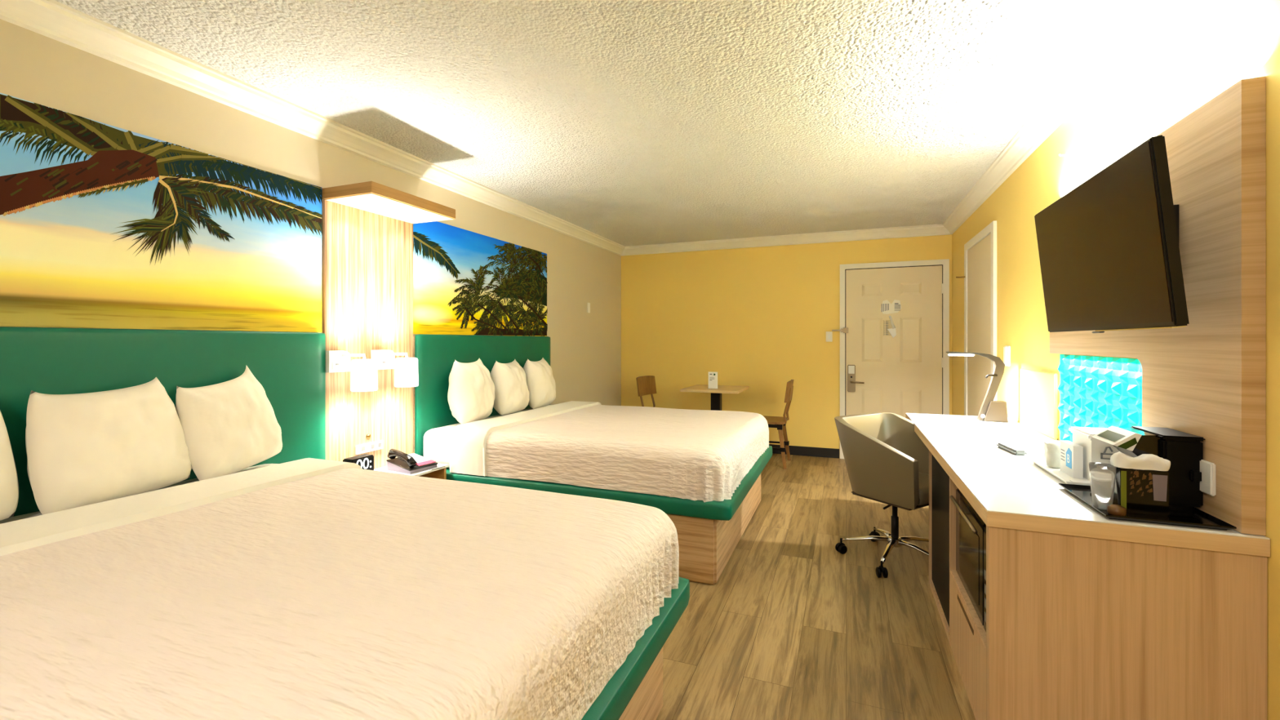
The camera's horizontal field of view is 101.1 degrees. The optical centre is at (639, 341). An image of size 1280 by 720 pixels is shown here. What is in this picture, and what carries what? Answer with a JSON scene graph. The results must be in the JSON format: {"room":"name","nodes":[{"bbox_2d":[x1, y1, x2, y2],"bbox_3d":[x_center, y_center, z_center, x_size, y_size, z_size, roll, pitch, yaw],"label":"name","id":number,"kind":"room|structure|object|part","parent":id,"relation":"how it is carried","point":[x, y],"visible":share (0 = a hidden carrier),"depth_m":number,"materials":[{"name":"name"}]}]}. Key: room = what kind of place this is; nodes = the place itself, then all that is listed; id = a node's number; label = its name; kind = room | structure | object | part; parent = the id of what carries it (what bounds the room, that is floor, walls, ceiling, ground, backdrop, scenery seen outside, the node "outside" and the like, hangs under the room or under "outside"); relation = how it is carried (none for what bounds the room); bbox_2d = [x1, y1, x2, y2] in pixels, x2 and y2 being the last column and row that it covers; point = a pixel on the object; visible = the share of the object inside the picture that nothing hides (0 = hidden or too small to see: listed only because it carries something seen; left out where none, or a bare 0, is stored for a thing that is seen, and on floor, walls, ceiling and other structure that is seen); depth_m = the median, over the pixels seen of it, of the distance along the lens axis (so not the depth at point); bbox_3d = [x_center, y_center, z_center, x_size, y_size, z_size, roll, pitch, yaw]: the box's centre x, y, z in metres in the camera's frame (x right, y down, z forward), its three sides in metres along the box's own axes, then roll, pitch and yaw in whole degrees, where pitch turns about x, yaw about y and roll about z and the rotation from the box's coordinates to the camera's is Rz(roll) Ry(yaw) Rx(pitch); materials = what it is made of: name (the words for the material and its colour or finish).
{"room":"hotel room","nodes":[
{"label":"hotel room","id":0,"kind":"room"},
{"bbox_2d":[0,18,621,453],"bbox_3d":[-1.688,0.040,3.077,0.100,2.440,7.900,0,0,21],"label":"wall","id":1,"kind":"structure","parent":0,"point":[585,348],"depth_m":2.76,"materials":[{"name":"beige paint"}]},
{"bbox_2d":[0,93,322,332],"bbox_3d":[-2.044,-0.444,2.022,0.006,0.783,1.776,0,0,21],"label":"wall mural","id":2,"kind":"object","parent":1,"relation":"attached to","point":[103,225],"visible":1,"depth_m":2.11,"materials":[{"name":"multicoloured paper"}]},
{"bbox_2d":[0,326,325,516],"bbox_3d":[-2.068,0.605,1.904,0.047,1.309,1.998,0,0,21],"label":"headboard","id":3,"kind":"object","parent":1,"relation":"attached to","point":[290,367],"visible":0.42,"depth_m":2.15,"materials":[{"name":"green leather"}]},
{"bbox_2d":[0,0,625,255],"bbox_3d":[-1.596,-1.132,3.041,0.098,0.096,7.700,0,0,21],"label":"trim","id":4,"kind":"structure","parent":1,"relation":"attached to","point":[56,20],"depth_m":2.40,"materials":[{"name":"white paint"}]},
{"bbox_2d":[322,200,413,469],"bbox_3d":[-1.600,0.245,3.145,0.016,2.030,0.626,0,0,21],"label":"wall panel","id":5,"kind":"object","parent":1,"relation":"attached to","point":[367,257],"visible":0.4,"depth_m":3.10,"materials":[{"name":"brown wood"}]},
{"bbox_2d":[325,350,377,391],"bbox_3d":[-1.587,0.159,2.901,0.263,0.222,0.138,0,0,-8],"label":"bedside lamp","id":6,"kind":"object","parent":5,"relation":"attached to","point":[364,375],"visible":1,"depth_m":2.86,"materials":[{"name":"white fabric"}]},
{"bbox_2d":[332,361,346,369],"bbox_3d":[-1.641,0.130,2.877,0.003,0.040,0.088,0,0,21],"label":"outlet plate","id":7,"kind":"object","parent":6,"relation":"attached to","point":[335,365],"depth_m":2.88,"materials":[{"name":"white plastic"}]},
{"bbox_3d":[-1.582,0.080,2.908,0.133,0.030,0.027,0,0,-8],"label":"arm","id":8,"kind":"part","parent":6,"relation":"part of","materials":[{"name":"white metal"}]},
{"bbox_3d":[-1.524,0.183,2.911,0.136,0.173,0.136,0,0,21],"label":"lamp shade","id":9,"kind":"part","parent":6,"relation":"part of","materials":[{"name":"white fabric"}]},
{"bbox_2d":[355,440,383,454],"bbox_3d":[-1.596,0.622,3.113,0.014,0.052,0.190,0,0,21],"label":"power outlet","id":10,"kind":"object","parent":5,"relation":"attached to","point":[374,446],"visible":1,"depth_m":3.10,"materials":[{"name":"white plastic"}]},
{"bbox_2d":[370,349,418,387],"bbox_3d":[-1.474,0.159,3.184,0.255,0.222,0.139,0,0,-4],"label":"bedside lamp","id":11,"kind":"object","parent":5,"relation":"attached to","point":[406,369],"visible":0.99,"depth_m":3.14,"materials":[{"name":"white fabric"}]},
{"bbox_2d":[379,360,391,367],"bbox_3d":[-1.528,0.130,3.166,0.003,0.040,0.088,0,0,21],"label":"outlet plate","id":12,"kind":"object","parent":11,"relation":"attached to","point":[383,363],"depth_m":3.16,"materials":[{"name":"white plastic"}]},
{"bbox_3d":[-1.471,0.080,3.194,0.129,0.030,0.031,0,0,-3],"label":"arm","id":13,"kind":"part","parent":11,"relation":"part of","materials":[{"name":"white metal"}]},
{"bbox_3d":[-1.414,0.183,3.190,0.136,0.173,0.136,0,0,21],"label":"lamp shade","id":14,"kind":"part","parent":11,"relation":"part of","materials":[{"name":"white fabric"}]},
{"bbox_2d":[322,181,455,223],"bbox_3d":[-1.440,-0.798,3.082,0.359,0.067,0.630,0,0,21],"label":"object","id":15,"kind":"object","parent":1,"relation":"attached to","point":[372,197],"visible":1,"depth_m":2.95,"materials":[{"name":"laminate"}]},
{"bbox_2d":[360,200,377,205],"bbox_3d":[-1.500,-0.767,2.916,0.080,0.005,0.080,0,0,21],"label":"recessed light","id":16,"kind":"object","parent":15,"relation":"on","point":[364,202],"depth_m":2.91,"materials":[{"name":"white"}]},
{"bbox_2d":[412,216,426,219],"bbox_3d":[-1.365,-0.767,3.262,0.080,0.005,0.080,0,0,21],"label":"recessed light","id":17,"kind":"object","parent":15,"relation":"on","point":[413,217],"depth_m":3.26,"materials":[{"name":"white"}]},
{"bbox_2d":[413,221,547,336],"bbox_3d":[-1.183,-0.444,4.216,0.010,0.783,1.661,0,0,21],"label":"wall mural","id":18,"kind":"object","parent":1,"relation":"attached to","point":[465,282],"visible":0.99,"depth_m":4.01,"materials":[{"name":"multicoloured paper"}]},
{"bbox_2d":[413,334,550,457],"bbox_3d":[-1.165,0.605,4.211,0.047,1.309,1.657,0,0,21],"label":"headboard","id":19,"kind":"object","parent":1,"relation":"attached to","point":[436,355],"visible":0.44,"depth_m":3.66,"materials":[{"name":"teal plastic"}]},
{"bbox_3d":[-1.180,0.610,4.220,0.011,1.299,1.642,0,0,21],"label":"backing panel","id":20,"kind":"part","parent":19,"relation":"part of","materials":[{"name":"brown wood"}]},
{"bbox_2d":[586,302,590,312],"bbox_3d":[-0.564,-0.375,5.800,0.008,0.110,0.060,0,0,21],"label":"wall sensor","id":21,"kind":"object","parent":1,"relation":"attached to","point":[588,304],"visible":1,"depth_m":5.79,"materials":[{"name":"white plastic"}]},
{"bbox_2d":[54,0,1124,246],"bbox_3d":[0.052,-1.205,2.396,3.839,0.050,7.900,0,0,21],"label":"ceiling","id":22,"kind":"structure","parent":0,"point":[624,122],"depth_m":2.42,"materials":[{"name":"white paint"}]},
{"bbox_2d":[621,234,951,457],"bbox_3d":[1.474,0.040,6.027,3.639,2.440,0.100,0,0,21],"label":"wall","id":23,"kind":"structure","parent":0,"point":[758,318],"depth_m":6.05,"materials":[{"name":"yellow paint"}]},
{"bbox_2d":[622,223,951,255],"bbox_3d":[1.438,-1.132,5.935,3.639,0.096,0.098,0,0,21],"label":"trim","id":24,"kind":"structure","parent":23,"relation":"attached to","point":[928,229],"depth_m":5.83,"materials":[{"name":"white paint"}]},
{"bbox_2d":[768,444,839,458],"bbox_3d":[0.958,1.210,6.169,2.574,0.100,0.012,0,0,21],"label":"baseboard","id":25,"kind":"structure","parent":23,"relation":"attached to","point":[793,450],"depth_m":5.80,"materials":[{"name":"black plastic"}]},
{"bbox_2d":[826,331,832,342],"bbox_3d":[2.061,-0.057,5.739,0.067,0.110,0.010,0,0,21],"label":"light switch","id":26,"kind":"object","parent":23,"relation":"attached to","point":[828,334],"visible":1,"depth_m":5.74,"materials":[{"name":"white paint"}]},
{"bbox_2d":[831,258,949,458],"bbox_3d":[2.587,0.212,5.481,1.112,2.095,0.105,0,0,21],"label":"door","id":27,"kind":"structure","parent":23,"relation":"in","point":[908,371],"depth_m":5.49,"materials":[{"name":"white metal"}]},
{"bbox_3d":[2.262,0.390,5.635,0.080,0.290,0.024,0,0,21],"label":"lock plate","id":28,"kind":"part","parent":27,"relation":"part of","materials":[{"name":"silver metal"}]},
{"bbox_3d":[2.298,0.427,5.574,0.136,0.026,0.067,0,0,21],"label":"lever handle","id":29,"kind":"part","parent":27,"relation":"part of","materials":[{"name":"silver metal"}]},
{"bbox_2d":[880,299,901,337],"bbox_3d":[2.621,-0.240,5.501,0.200,0.400,0.032,0,0,21],"label":"notice","id":30,"kind":"object","parent":27,"relation":"attached to","point":[886,308],"visible":1,"depth_m":5.51,"materials":[{"name":"white paper"}]},
{"bbox_2d":[656,453,975,719],"bbox_3d":[0.052,1.285,2.396,3.839,0.050,7.900,0,0,21],"label":"floor","id":31,"kind":"structure","parent":0,"point":[793,626],"depth_m":2.35,"materials":[{"name":"wood"}]},
{"bbox_2d":[0,463,689,719],"bbox_3d":[-1.097,0.915,1.436,2.090,0.690,1.675,0,0,21],"label":"bed","id":32,"kind":"object","parent":31,"relation":"on","point":[634,691],"visible":0.04,"depth_m":1.53,"materials":[{"name":"green fabric"}]},
{"bbox_2d":[0,410,18,520],"bbox_3d":[-2.067,0.342,1.422,0.236,0.425,0.533,0,0,16],"label":"pillow","id":33,"kind":"object","parent":32,"relation":"on","point":[9,484],"visible":1,"depth_m":1.62,"materials":[{"name":"white fabric"}]},
{"bbox_2d":[25,377,191,515],"bbox_3d":[-1.879,0.352,1.891,0.234,0.430,0.455,0,0,20],"label":"pillow","id":34,"kind":"object","parent":32,"relation":"on","point":[87,448],"visible":0.98,"depth_m":1.79,"materials":[{"name":"white fabric"}]},
{"bbox_3d":[-1.120,0.693,1.445,2.030,0.246,1.585,0,0,21],"label":"mattress","id":35,"kind":"part","parent":32,"relation":"part of","materials":[{"name":"white fabric"}]},
{"bbox_2d":[175,365,282,480],"bbox_3d":[-1.749,0.336,2.268,0.229,0.463,0.410,0,0,8],"label":"pillow","id":36,"kind":"object","parent":32,"relation":"on","point":[232,426],"visible":0.98,"depth_m":2.17,"materials":[{"name":"white fabric"}]},
{"bbox_2d":[0,457,679,719],"bbox_3d":[-0.971,0.679,1.390,1.794,0.298,1.670,0,0,21],"label":"coverlet","id":37,"kind":"object","parent":32,"relation":"on","point":[306,588],"visible":1,"depth_m":1.17,"materials":[{"name":"white fabric"}]},
{"bbox_3d":[-1.097,0.862,1.436,2.090,0.092,1.675,0,0,21],"label":"upholstered rail","id":38,"kind":"part","parent":32,"relation":"part of","materials":[{"name":"teal plastic"}]},
{"bbox_2d":[373,462,448,479],"bbox_3d":[-1.489,1.010,2.947,0.332,0.500,0.822,0,0,21],"label":"nightstand","id":39,"kind":"object","parent":31,"relation":"on","point":[441,473],"visible":0.05,"depth_m":3.25,"materials":[{"name":"white laminate"}]},
{"bbox_2d":[342,453,373,470],"bbox_3d":[-1.553,0.697,2.909,0.076,0.124,0.145,0,0,21],"label":"alarm clock","id":40,"kind":"object","parent":39,"relation":"on","point":[366,461],"visible":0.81,"depth_m":2.91,"materials":[{"name":"black plastic"}]},
{"bbox_2d":[386,448,444,474],"bbox_3d":[-1.352,0.700,3.170,0.250,0.122,0.230,0,0,29],"label":"desk phone","id":41,"kind":"object","parent":39,"relation":"on","point":[413,463],"visible":1,"depth_m":3.11,"materials":[{"name":"grey plastic"}]},
{"bbox_2d":[423,404,772,585],"bbox_3d":[-0.201,0.915,3.781,2.050,0.690,1.655,0,0,21],"label":"bed","id":42,"kind":"object","parent":31,"relation":"on","point":[708,533],"visible":0.15,"depth_m":2.85,"materials":[{"name":"brown wood"}]},
{"bbox_2d":[447,358,495,423],"bbox_3d":[-1.176,0.335,3.679,0.274,0.440,0.380,0,0,21],"label":"pillow","id":43,"kind":"object","parent":42,"relation":"on","point":[471,389],"visible":1,"depth_m":3.53,"materials":[{"name":"white fabric"}]},
{"bbox_3d":[-0.224,0.693,3.790,1.990,0.246,1.565,0,0,21],"label":"mattress","id":44,"kind":"part","parent":42,"relation":"part of","materials":[{"name":"white fabric"}]},
{"bbox_2d":[489,359,529,415],"bbox_3d":[-1.009,0.345,4.085,0.257,0.420,0.384,0,0,13],"label":"pillow","id":45,"kind":"object","parent":42,"relation":"on","point":[511,392],"visible":0.91,"depth_m":3.94,"materials":[{"name":"white fabric"}]},
{"bbox_2d":[523,357,555,408],"bbox_3d":[-0.854,0.345,4.476,0.259,0.420,0.383,0,0,9],"label":"pillow","id":46,"kind":"object","parent":42,"relation":"on","point":[540,382],"visible":0.83,"depth_m":4.33,"materials":[{"name":"white fabric"}]},
{"bbox_2d":[448,400,768,502],"bbox_3d":[-0.077,0.680,3.732,1.754,0.301,1.646,0,0,21],"label":"coverlet","id":47,"kind":"object","parent":42,"relation":"on","point":[704,455],"visible":1,"depth_m":3.11,"materials":[{"name":"white fabric"}]},
{"bbox_3d":[-0.201,0.862,3.781,2.050,0.092,1.655,0,0,21],"label":"upholstered rail","id":48,"kind":"part","parent":42,"relation":"part of","materials":[{"name":"green leather"}]},
{"bbox_2d":[635,375,656,407],"bbox_3d":[0.245,0.826,5.923,0.482,0.868,0.438,0,0,29],"label":"dining chair","id":49,"kind":"object","parent":31,"relation":"on","point":[646,384],"visible":0.26,"depth_m":6.03,"materials":[{"name":"brown wood"}]},
{"bbox_3d":[0.067,0.498,6.023,0.072,0.213,0.400,0,0,29],"label":"backrest","id":50,"kind":"part","parent":49,"relation":"part of","materials":[{"name":"brown wood"}]},
{"bbox_2d":[680,384,749,410],"bbox_3d":[0.815,0.876,5.662,0.600,0.768,0.670,0,0,21],"label":"cafe table","id":51,"kind":"object","parent":31,"relation":"on","point":[716,394],"visible":0.48,"depth_m":5.60,"materials":[{"name":"brown wood"}]},
{"bbox_2d":[707,371,718,389],"bbox_3d":[0.765,0.403,5.526,0.108,0.176,0.040,0,0,21],"label":"tent card","id":52,"kind":"object","parent":51,"relation":"on","point":[713,376],"visible":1,"depth_m":5.52,"materials":[{"name":"white paper"}]},
{"bbox_2d":[763,379,793,469],"bbox_3d":[1.349,0.826,5.486,0.482,0.868,0.438,0,0,21],"label":"dining chair","id":53,"kind":"object","parent":31,"relation":"on","point":[778,422],"visible":0.66,"depth_m":5.30,"materials":[{"name":"brown wood"}]},
{"bbox_3d":[1.315,0.814,5.499,0.410,0.023,0.430,0,0,21],"label":"seat","id":54,"kind":"part","parent":53,"relation":"part of","materials":[{"name":"brown wood"}]},
{"bbox_3d":[1.425,1.045,5.275,0.059,0.430,0.133,0,0,-30],"label":"leg","id":55,"kind":"part","parent":53,"relation":"part of","materials":[{"name":"brown wood"}]},
{"bbox_3d":[1.545,1.045,5.596,0.134,0.430,0.059,0,0,-30],"label":"leg","id":56,"kind":"part","parent":53,"relation":"part of","materials":[{"name":"brown wood"}]},
{"bbox_3d":[1.540,0.498,5.411,0.072,0.213,0.400,0,0,21],"label":"backrest","id":57,"kind":"part","parent":53,"relation":"part of","materials":[{"name":"brown wood"}]},
{"bbox_2d":[834,412,928,577],"bbox_3d":[1.491,0.855,3.022,0.635,0.810,0.608,0,0,-31],"label":"office chair","id":58,"kind":"object","parent":31,"relation":"on","point":[886,462],"visible":0.73,"depth_m":2.96,"materials":[{"name":"grey leather"}]},
{"bbox_3d":[1.331,1.160,3.101,0.267,0.057,0.042,0,0,21],"label":"leg","id":59,"kind":"part","parent":58,"relation":"part of","materials":[{"name":"silver metal"}]},
{"bbox_3d":[1.480,1.160,3.200,0.042,0.057,0.267,0,0,2],"label":"leg","id":60,"kind":"part","parent":58,"relation":"part of","materials":[{"name":"silver metal"}]},
{"bbox_3d":[1.380,1.160,2.927,0.042,0.057,0.267,0,0,38],"label":"leg","id":61,"kind":"part","parent":58,"relation":"part of","materials":[{"name":"silver metal"}]},
{"bbox_3d":[1.560,1.160,2.920,0.042,0.057,0.267,0,0,-34],"label":"leg","id":62,"kind":"part","parent":58,"relation":"part of","materials":[{"name":"silver metal"}]},
{"bbox_3d":[1.622,1.160,3.089,0.267,0.057,0.042,0,0,-16],"label":"leg","id":63,"kind":"part","parent":58,"relation":"part of","materials":[{"name":"silver metal"}]},
{"bbox_2d":[916,471,928,505],"bbox_3d":[1.504,0.810,2.998,0.390,0.090,0.435,0,0,-31],"label":"seat cushion","id":64,"kind":"object","parent":58,"relation":"on","point":[923,492],"depth_m":2.76,"materials":[{"name":"grey leather"}]},
{"bbox_2d":[905,413,1270,719],"bbox_3d":[1.718,0.877,2.497,0.609,0.765,2.278,0,0,21],"label":"desk","id":65,"kind":"object","parent":31,"relation":"on","point":[1091,615],"visible":0.84,"depth_m":1.47,"materials":[{"name":"white laminate"}]},
{"bbox_2d":[932,454,949,626],"bbox_3d":[1.646,0.894,2.365,0.520,0.669,0.545,0,0,21],"label":"mini fridge","id":66,"kind":"object","parent":65,"relation":"on","point":[940,479],"visible":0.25,"depth_m":2.45,"materials":[{"name":"black plastic"}]},
{"bbox_2d":[949,488,986,631],"bbox_3d":[1.387,0.768,1.798,0.487,0.346,0.610,0,0,21],"label":"microwave","id":67,"kind":"object","parent":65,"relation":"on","point":[971,529],"visible":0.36,"depth_m":1.87,"materials":[{"name":"black glass"}]},
{"bbox_3d":[1.193,0.632,1.949,0.014,0.013,0.420,0,0,21],"label":"handle","id":68,"kind":"part","parent":67,"relation":"part of","materials":[{"name":"silver metal"}]},
{"bbox_3d":[1.109,0.768,1.657,0.022,0.340,0.140,0,0,21],"label":"control panel","id":69,"kind":"part","parent":67,"relation":"part of","materials":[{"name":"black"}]},
{"bbox_3d":[1.175,1.085,1.879,0.018,0.279,0.637,0,0,21],"label":"drawer","id":70,"kind":"part","parent":65,"relation":"part of","materials":[{"name":"brown wood"}]},
{"bbox_2d":[946,351,1008,422],"bbox_3d":[2.121,0.281,3.326,0.325,0.437,0.070,0,0,21],"label":"desk lamp","id":71,"kind":"object","parent":65,"relation":"on","point":[990,410],"visible":1,"depth_m":3.27,"materials":[{"name":"grey metal"}]},
{"bbox_3d":[2.046,0.084,3.355,0.140,0.013,0.034,0,0,21],"label":"light panel","id":72,"kind":"part","parent":71,"relation":"part of","materials":[{"name":"white plastic"}]},
{"bbox_3d":[2.190,0.283,3.299,0.155,0.433,0.036,0,0,21],"label":"arm","id":73,"kind":"part","parent":71,"relation":"part of","materials":[{"name":"grey metal"}]},
{"bbox_2d":[996,442,1026,455],"bbox_3d":[1.681,0.483,2.386,0.046,0.022,0.200,0,0,13],"label":"remote control","id":74,"kind":"object","parent":65,"relation":"on","point":[1011,448],"visible":1,"depth_m":2.35,"materials":[{"name":"grey plastic"}]},
{"bbox_2d":[1022,448,1044,457],"bbox_3d":[1.755,0.491,2.330,0.100,0.006,0.140,0,0,13],"label":"notepad","id":75,"kind":"object","parent":65,"relation":"on","point":[1032,452],"visible":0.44,"depth_m":2.32,"materials":[{"name":"white paper"}]},
{"bbox_2d":[1029,457,1090,485],"bbox_3d":[1.640,0.485,1.938,0.242,0.018,0.395,0,0,21],"label":"serving tray","id":76,"kind":"object","parent":65,"relation":"on","point":[1056,473],"visible":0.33,"depth_m":1.95,"materials":[{"name":"white plastic"}]},
{"bbox_2d":[1043,440,1060,468],"bbox_3d":[1.629,0.440,2.059,0.075,0.105,0.069,0,0,21],"label":"cup","id":77,"kind":"object","parent":76,"relation":"on","point":[1051,448],"visible":0.62,"depth_m":2.04,"materials":[{"name":"grey paper"}]},
{"bbox_2d":[1060,440,1083,479],"bbox_3d":[1.592,0.432,1.946,0.030,0.115,0.125,0,0,21],"label":"leaflet","id":78,"kind":"object","parent":76,"relation":"on","point":[1071,453],"visible":1,"depth_m":1.91,"materials":[{"name":"white paper"}]},
{"bbox_2d":[1069,480,1089,483],"bbox_3d":[1.557,0.488,1.817,0.105,0.003,0.050,0,0,21],"label":"menu card","id":79,"kind":"object","parent":76,"relation":"on","point":[1074,481],"visible":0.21,"depth_m":1.84,"materials":[{"name":"white paper"}]},
{"bbox_2d":[1068,426,1132,480],"bbox_3d":[1.670,0.406,1.899,0.146,0.168,0.185,0,0,21],"label":"ice bucket","id":80,"kind":"object","parent":76,"relation":"on","point":[1095,450],"visible":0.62,"depth_m":1.86,"materials":[{"name":"white plastic"}]},
{"bbox_3d":[1.670,0.333,1.899,0.146,0.022,0.185,0,0,21],"label":"lid","id":81,"kind":"part","parent":80,"relation":"part of","materials":[{"name":"white plastic"}]},
{"bbox_3d":[1.316,0.901,1.460,0.602,0.718,0.035,0,0,21],"label":"panel","id":82,"kind":"part","parent":65,"relation":"part of","materials":[{"name":"brown wood"}]},
{"bbox_2d":[1058,483,1236,530],"bbox_3d":[1.484,0.487,1.577,0.270,0.014,0.350,0,0,21],"label":"serving tray","id":83,"kind":"object","parent":65,"relation":"on","point":[1197,517],"visible":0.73,"depth_m":1.47,"materials":[{"name":"black plastic"}]},
{"bbox_2d":[1088,462,1116,510],"bbox_3d":[1.365,0.426,1.554,0.062,0.128,0.062,0,0,21],"label":"clear cup","id":84,"kind":"object","parent":83,"relation":"on","point":[1102,475],"visible":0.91,"depth_m":1.54,"materials":[{"name":"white plastic"}]},
{"bbox_2d":[1106,504,1126,516],"bbox_3d":[1.353,0.476,1.495,0.042,0.027,0.042,0,0,21],"label":"pod","id":85,"kind":"object","parent":83,"relation":"on","point":[1113,509],"visible":1,"depth_m":1.48,"materials":[{"name":"brown"}]},
{"bbox_2d":[1112,466,1168,516],"bbox_3d":[1.442,0.427,1.519,0.108,0.125,0.055,0,0,21],"label":"box","id":86,"kind":"object","parent":83,"relation":"on","point":[1140,491],"visible":0.97,"depth_m":1.50,"materials":[{"name":"black cardboard"}]},
{"bbox_2d":[1110,451,1170,471],"bbox_3d":[1.443,0.345,1.520,0.126,0.053,0.059,0,0,21],"label":"bag","id":87,"kind":"object","parent":86,"relation":"on","point":[1144,461],"visible":1,"depth_m":1.50,"materials":[{"name":"white paper"}]},
{"bbox_2d":[1129,470,1152,496],"bbox_3d":[1.425,0.403,1.498,0.052,0.073,0.002,0,0,21],"label":"print","id":88,"kind":"object","parent":86,"relation":"attached to","point":[1140,481],"depth_m":1.50,"materials":[{"name":"brown paper"}]},
{"bbox_2d":[1152,474,1167,501],"bbox_3d":[1.464,0.411,1.483,0.033,0.073,0.001,0,0,21],"label":"print","id":89,"kind":"object","parent":86,"relation":"attached to","point":[1159,481],"depth_m":1.48,"materials":[{"name":"paper"}]},
{"bbox_2d":[1092,426,1204,511],"bbox_3d":[1.541,0.381,1.614,0.202,0.219,0.190,0,0,21],"label":"coffee maker","id":90,"kind":"object","parent":83,"relation":"on","point":[1184,451],"visible":0.75,"depth_m":1.52,"materials":[{"name":"black plastic"}]},
{"bbox_3d":[1.591,0.276,1.595,0.096,0.011,0.190,0,0,21],"label":"lid","id":91,"kind":"part","parent":90,"relation":"part of","materials":[{"name":"black plastic"}]},
{"bbox_3d":[1.593,0.377,1.594,0.088,0.190,0.180,0,0,21],"label":"water tank","id":92,"kind":"part","parent":90,"relation":"part of","materials":[{"name":"black plastic"}]},
{"bbox_3d":[1.538,0.481,1.623,0.191,0.018,0.155,0,0,21],"label":"plate","id":93,"kind":"part","parent":90,"relation":"part of","materials":[{"name":"black plastic"}]},
{"bbox_2d":[951,0,1279,719],"bbox_3d":[1.785,0.040,1.718,0.118,2.440,7.900,0,0,21],"label":"wall","id":94,"kind":"structure","parent":0,"point":[1202,48],"depth_m":1.98,"materials":[{"name":"yellow paint"}]},
{"bbox_2d":[955,220,996,416],"bbox_3d":[2.669,0.200,4.212,0.090,2.120,0.990,0,0,21],"label":"door","id":95,"kind":"structure","parent":94,"relation":"in","point":[980,277],"depth_m":4.19,"materials":[{"name":"white wood"}]},
{"bbox_2d":[1003,345,1010,366],"bbox_3d":[2.414,0.092,3.469,0.024,0.135,0.100,0,0,21],"label":"wall thermostat","id":96,"kind":"object","parent":94,"relation":"attached to","point":[1006,348],"visible":0.91,"depth_m":3.45,"materials":[{"name":"white plastic"}]},
{"bbox_2d":[942,0,1182,234],"bbox_3d":[1.701,-1.132,1.750,0.098,0.096,7.700,0,0,21],"label":"trim","id":97,"kind":"structure","parent":94,"relation":"attached to","point":[1134,20],"depth_m":2.33,"materials":[{"name":"white paint"}]},
{"bbox_2d":[1049,75,1266,535],"bbox_3d":[1.821,-0.096,1.988,0.046,1.180,1.375,0,0,21],"label":"panel","id":98,"kind":"object","parent":94,"relation":"attached to","point":[1206,378],"visible":0.76,"depth_m":1.43,"materials":[{"name":"brown wood"}]},
{"bbox_2d":[1057,354,1142,441],"bbox_3d":[1.922,0.278,2.214,0.024,0.432,0.875,0,0,21],"label":"panel","id":99,"kind":"object","parent":98,"relation":"attached to","point":[1095,392],"visible":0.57,"depth_m":2.21,"materials":[{"name":"teal"}]},
{"bbox_2d":[1034,134,1189,333],"bbox_3d":[1.612,-0.287,1.790,0.198,0.515,0.930,0,0,21],"label":"television","id":100,"kind":"object","parent":98,"relation":"attached to","point":[1108,250],"visible":1,"depth_m":1.61,"materials":[{"name":"black plastic"}]},
{"bbox_3d":[1.495,-0.039,1.592,0.029,0.006,0.455,0,0,21],"label":"trim","id":101,"kind":"part","parent":100,"relation":"part of","materials":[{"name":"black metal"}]},
{"bbox_2d":[1189,459,1216,496],"bbox_3d":[1.580,0.380,1.484,0.035,0.090,0.065,0,0,21],"label":"power outlet","id":102,"kind":"object","parent":98,"relation":"attached to","point":[1206,476],"visible":1,"depth_m":1.47,"materials":[{"name":"white plastic"}]},
{"bbox_3d":[1.590,0.380,1.477,0.012,0.090,0.060,0,0,21],"label":"plate","id":103,"kind":"part","parent":102,"relation":"part of","materials":[{"name":"white plastic"}]}
]}

